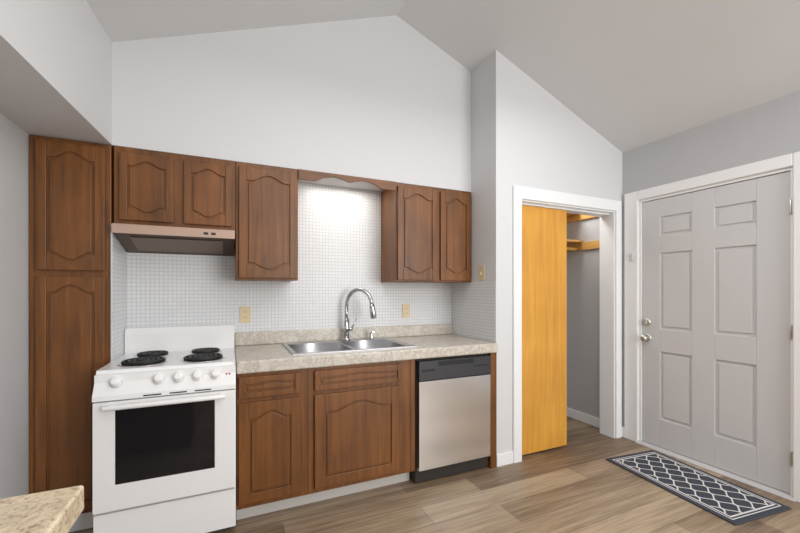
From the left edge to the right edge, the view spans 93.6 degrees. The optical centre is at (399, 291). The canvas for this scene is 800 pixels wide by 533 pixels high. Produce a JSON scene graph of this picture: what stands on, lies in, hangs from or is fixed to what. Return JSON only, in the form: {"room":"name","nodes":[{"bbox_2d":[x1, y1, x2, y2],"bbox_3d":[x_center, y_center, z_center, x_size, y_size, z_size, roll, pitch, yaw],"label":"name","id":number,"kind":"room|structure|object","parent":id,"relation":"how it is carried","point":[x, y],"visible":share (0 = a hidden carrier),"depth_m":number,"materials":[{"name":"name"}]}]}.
{"room":"kitchen","nodes":[
{"label":"kitchen","id":0,"kind":"room"},
{"bbox_2d":[0,112,28,498],"bbox_3d":[-1.067,0.053,-0.065,0.120,2.483,5.500,0,0,-24],"label":"wall","id":1,"kind":"structure","parent":0,"point":[14,309],"depth_m":1.80,"materials":[{"name":"grey paint"}]},
{"bbox_2d":[0,0,111,144],"bbox_3d":[-0.731,-1.089,-0.236,0.350,0.566,4.910,0,0,-24],"label":"wall","id":2,"kind":"structure","parent":0,"point":[55,68],"depth_m":1.62,"materials":[{"name":"paint"}]},
{"bbox_2d":[29,15,470,191],"bbox_3d":[-0.727,-1.423,2.632,2.730,1.235,0.310,0,0,-24],"label":"wall","id":3,"kind":"structure","parent":0,"point":[387,98],"depth_m":2.52,"materials":[{"name":"paint"}]},
{"bbox_2d":[114,146,234,230],"bbox_3d":[-1.357,-0.587,2.328,0.615,0.433,0.318,0,0,-24],"label":"upper cabinet","id":4,"kind":"object","parent":3,"relation":"attached to","point":[155,188],"visible":0.98,"depth_m":2.19,"materials":[{"name":"brown wood"}]},
{"bbox_2d":[112,223,234,255],"bbox_3d":[-1.353,-0.305,2.315,0.610,0.128,0.346,0,0,-24],"label":"range hood","id":5,"kind":"object","parent":4,"relation":"attached to","point":[133,238],"visible":1,"depth_m":2.24,"materials":[{"name":"brown metal"}]},
{"bbox_2d":[381,183,470,282],"bbox_3d":[0.215,-0.437,3.042,0.669,0.733,0.318,0,0,-24],"label":"upper cabinet","id":6,"kind":"object","parent":3,"relation":"attached to","point":[425,234],"visible":1,"depth_m":2.89,"materials":[{"name":"brown wood"}]},
{"bbox_2d":[68,416,799,532],"bbox_3d":[0.868,1.344,0.814,4.370,0.100,5.500,0,0,-24],"label":"floor","id":7,"kind":"structure","parent":0,"point":[578,483],"depth_m":2.27,"materials":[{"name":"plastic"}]},
{"bbox_2d":[29,135,113,513],"bbox_3d":[-1.804,0.195,2.125,0.343,1.998,0.318,0,0,-24],"label":"tall cabinet","id":8,"kind":"object","parent":7,"relation":"on","point":[71,201],"visible":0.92,"depth_m":1.98,"materials":[{"name":"brown wood"}]},
{"bbox_2d":[111,224,125,361],"bbox_3d":[-1.646,0.024,2.202,0.008,0.780,0.310,0,0,-24],"label":"tile backsplash","id":9,"kind":"structure","parent":8,"relation":"attached to","point":[118,289],"depth_m":2.16,"materials":[{"name":"tile"}]},
{"bbox_2d":[69,512,93,531],"bbox_3d":[-1.814,1.245,2.147,0.343,0.099,0.269,0,0,-24],"label":"toe kick","id":10,"kind":"object","parent":7,"relation":"on","point":[83,521],"visible":0.08,"depth_m":2.04,"materials":[{"name":"white"}]},
{"bbox_2d":[92,324,235,532],"bbox_3d":[-1.275,0.762,2.143,0.612,1.065,0.707,0,0,-24],"label":"stove","id":11,"kind":"object","parent":7,"relation":"on","point":[164,429],"visible":1,"depth_m":1.89,"materials":[{"name":"white metal"}]},
{"bbox_2d":[236,368,307,509],"bbox_3d":[-0.837,0.822,2.395,0.383,0.744,0.627,0,0,-24],"label":"base cabinet","id":12,"kind":"object","parent":7,"relation":"on","point":[271,436],"visible":0.92,"depth_m":2.11,"materials":[{"name":"brown wood"}]},
{"bbox_2d":[236,472,408,519],"bbox_3d":[-0.433,1.244,2.356,1.087,0.100,0.015,0,0,-24],"label":"toe kick","id":13,"kind":"object","parent":7,"relation":"on","point":[299,500],"visible":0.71,"depth_m":2.32,"materials":[{"name":"grey wood"}]},
{"bbox_2d":[308,360,410,493],"bbox_3d":[-0.383,0.822,2.601,0.791,0.744,0.627,0,0,-24],"label":"base cabinet","id":14,"kind":"object","parent":7,"relation":"on","point":[359,423],"visible":0.77,"depth_m":2.32,"materials":[{"name":"brown wood"}]},
{"bbox_2d":[235,323,497,373],"bbox_3d":[-0.212,0.367,2.672,1.754,0.165,0.638,0,0,-24],"label":"countertop","id":15,"kind":"structure","parent":14,"relation":"on","point":[261,351],"depth_m":2.60,"materials":[{"name":"laminate"}]},
{"bbox_2d":[282,337,416,354],"bbox_3d":[-0.365,0.457,2.621,0.820,0.170,0.520,0,0,-24],"label":"sink","id":16,"kind":"object","parent":15,"relation":"in","point":[313,347],"visible":0.29,"depth_m":2.72,"materials":[{"name":"silver metal"}]},
{"bbox_2d":[342,288,376,340],"bbox_3d":[-0.293,0.173,2.826,0.250,0.399,0.181,0,0,-24],"label":"faucet","id":17,"kind":"object","parent":15,"relation":"on","point":[347,328],"visible":1,"depth_m":2.82,"materials":[{"name":"silver metal"}]},
{"bbox_2d":[409,353,489,482],"bbox_3d":[0.265,0.876,2.872,0.594,0.836,0.613,0,0,-24],"label":"dishwasher","id":18,"kind":"object","parent":7,"relation":"on","point":[452,414],"visible":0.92,"depth_m":2.58,"materials":[{"name":"silver metal"}]},
{"bbox_2d":[411,353,496,471],"bbox_3d":[0.265,0.872,2.899,0.696,0.844,0.620,0,0,-24],"label":"end panel","id":19,"kind":"object","parent":7,"relation":"on","point":[492,460],"visible":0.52,"depth_m":2.74,"materials":[{"name":"brown wood"}]},
{"bbox_2d":[606,450,790,524],"bbox_3d":[1.949,1.288,2.557,0.500,0.009,0.860,0,0,-18],"label":"rug","id":20,"kind":"object","parent":7,"relation":"on","point":[731,503],"visible":0.96,"depth_m":2.44,"materials":[{"name":"grey fabric"}]},
{"bbox_3d":[-0.303,0.837,-0.789,0.668,0.914,2.750,0,0,-24],"label":"countertop","id":21,"kind":"structure","parent":7,"relation":"on","visible":0},
{"bbox_2d":[0,485,83,532],"bbox_3d":[-0.293,0.357,-0.762,0.708,0.045,2.790,0,0,-24],"label":"countertop","id":22,"kind":"structure","parent":21,"relation":"on","point":[56,511],"depth_m":0.58,"materials":[{"name":"stone"}]},
{"bbox_2d":[86,0,799,152],"bbox_3d":[0.868,-1.675,0.814,4.370,0.972,5.500,0,0,-24],"label":"ceiling","id":23,"kind":"structure","parent":0,"point":[622,76],"depth_m":2.43,"materials":[{"name":"paint"}]},
{"bbox_2d":[453,61,483,340],"bbox_3d":[0.564,-0.243,3.213,0.100,3.076,0.640,0,0,-24],"label":"wall","id":24,"kind":"structure","parent":0,"point":[477,166],"depth_m":2.98,"materials":[{"name":"paint"}]},
{"bbox_2d":[451,281,495,341],"bbox_3d":[0.581,0.151,3.050,0.002,0.454,0.609,0,0,-24],"label":"tile backsplash","id":25,"kind":"object","parent":24,"relation":"attached to","point":[473,309],"visible":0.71,"depth_m":3.01,"materials":[{"name":"tile"}]},
{"bbox_2d":[479,265,484,280],"bbox_3d":[0.629,-0.141,2.924,0.018,0.115,0.070,0,0,-24],"label":"light switch","id":26,"kind":"object","parent":24,"relation":"attached to","point":[481,272],"visible":1,"depth_m":2.91,"materials":[{"name":"beige plastic"}]},
{"bbox_2d":[484,50,621,453],"bbox_3d":[1.317,-0.243,3.126,1.400,3.076,0.140,0,0,-24],"label":"wall","id":27,"kind":"structure","parent":0,"point":[537,136],"depth_m":2.87,"materials":[{"name":"paint"}]},
{"bbox_2d":[522,205,566,454],"bbox_3d":[1.147,0.304,3.042,0.520,1.956,0.034,0,0,-24],"label":"sliding door","id":28,"kind":"structure","parent":27,"relation":"in","point":[544,328],"depth_m":3.03,"materials":[{"name":"brown wood"}]},
{"bbox_2d":[522,203,609,216],"bbox_3d":[1.370,-0.683,3.167,1.044,0.014,0.090,0,0,-24],"label":"track rail","id":29,"kind":"object","parent":27,"relation":"attached to","point":[585,212],"visible":0.5,"depth_m":3.20,"materials":[{"name":"white metal"}]},
{"bbox_2d":[513,185,621,462],"bbox_3d":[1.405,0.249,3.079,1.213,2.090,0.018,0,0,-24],"label":"trim","id":30,"kind":"structure","parent":27,"relation":"attached to","point":[520,193],"depth_m":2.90,"materials":[{"name":"white wood"}]},
{"bbox_2d":[567,90,799,426],"bbox_3d":[2.803,0.029,1.693,0.120,2.530,5.500,0,0,-24],"label":"wall","id":31,"kind":"structure","parent":0,"point":[765,130],"depth_m":3.11,"materials":[{"name":"paint"}]},
{"bbox_2d":[567,407,599,427],"bbox_3d":[1.795,1.249,3.750,0.015,0.090,0.600,0,0,-24],"label":"baseboard","id":32,"kind":"structure","parent":31,"relation":"attached to","point":[591,420],"depth_m":3.70,"materials":[{"name":"white wood"}]},
{"bbox_2d":[624,151,799,502],"bbox_3d":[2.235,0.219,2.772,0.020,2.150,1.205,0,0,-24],"label":"door frame","id":33,"kind":"structure","parent":31,"relation":"attached to","point":[631,321],"depth_m":3.01,"materials":[{"name":"white wood"}]},
{"bbox_2d":[635,440,795,501],"bbox_3d":[2.276,1.284,2.787,0.135,0.020,0.995,0,0,-24],"label":"threshold","id":34,"kind":"object","parent":31,"relation":"attached to","point":[769,489],"depth_m":2.66,"materials":[{"name":"grey wood"}]},
{"bbox_2d":[640,171,792,493],"bbox_3d":[2.248,0.260,2.766,0.113,2.025,0.944,0,0,-24],"label":"front door","id":35,"kind":"structure","parent":31,"relation":"in","point":[716,337],"depth_m":2.69,"materials":[{"name":"grey paint"}]},
{"bbox_3d":[-0.816,-0.373,2.828,2.730,3.335,0.120,0,0,-24],"label":"wall","id":36,"kind":"structure","parent":0,"visible":0},
{"bbox_2d":[235,162,297,280],"bbox_3d":[-0.904,-0.437,2.534,0.377,0.733,0.318,0,0,-24],"label":"upper cabinet","id":37,"kind":"object","parent":36,"relation":"attached to","point":[266,223],"visible":0.98,"depth_m":2.39,"materials":[{"name":"brown wood"}]},
{"bbox_2d":[298,169,395,190],"bbox_3d":[-0.351,-0.771,2.626,0.704,0.066,0.020,0,0,-24],"label":"valance","id":38,"kind":"object","parent":37,"relation":"attached to","point":[308,175],"visible":1,"depth_m":2.60,"materials":[{"name":"brown wood"}]},
{"bbox_2d":[126,182,450,348],"bbox_3d":[-0.631,-0.198,2.840,2.382,1.214,0.009,0,0,-24],"label":"tile backsplash","id":39,"kind":"structure","parent":36,"relation":"attached to","point":[339,244],"depth_m":2.81,"materials":[{"name":"tile"}]},
{"bbox_2d":[240,306,250,322],"bbox_3d":[-1.081,0.164,2.625,0.070,0.115,0.008,0,0,-24],"label":"electrical outlet","id":40,"kind":"object","parent":39,"relation":"attached to","point":[245,314],"visible":1,"depth_m":2.62,"materials":[{"name":"beige plastic"}]},
{"bbox_2d":[402,304,409,317],"bbox_3d":[0.052,0.164,3.140,0.070,0.115,0.008,0,0,-24],"label":"electrical outlet","id":41,"kind":"object","parent":39,"relation":"attached to","point":[405,310],"visible":1,"depth_m":3.14,"materials":[{"name":"beige plastic"}]},
{"bbox_3d":[0.998,-0.244,3.827,1.400,3.076,0.120,0,0,-24],"label":"wall","id":42,"kind":"structure","parent":0,"visible":0},
{"bbox_2d":[567,213,599,251],"bbox_3d":[1.200,-0.595,3.504,1.299,0.382,0.634,0,0,-24],"label":"shelf","id":43,"kind":"object","parent":42,"relation":"attached to","point":[575,245],"visible":0.15,"depth_m":3.71,"materials":[{"name":"brown wood"}]}
]}

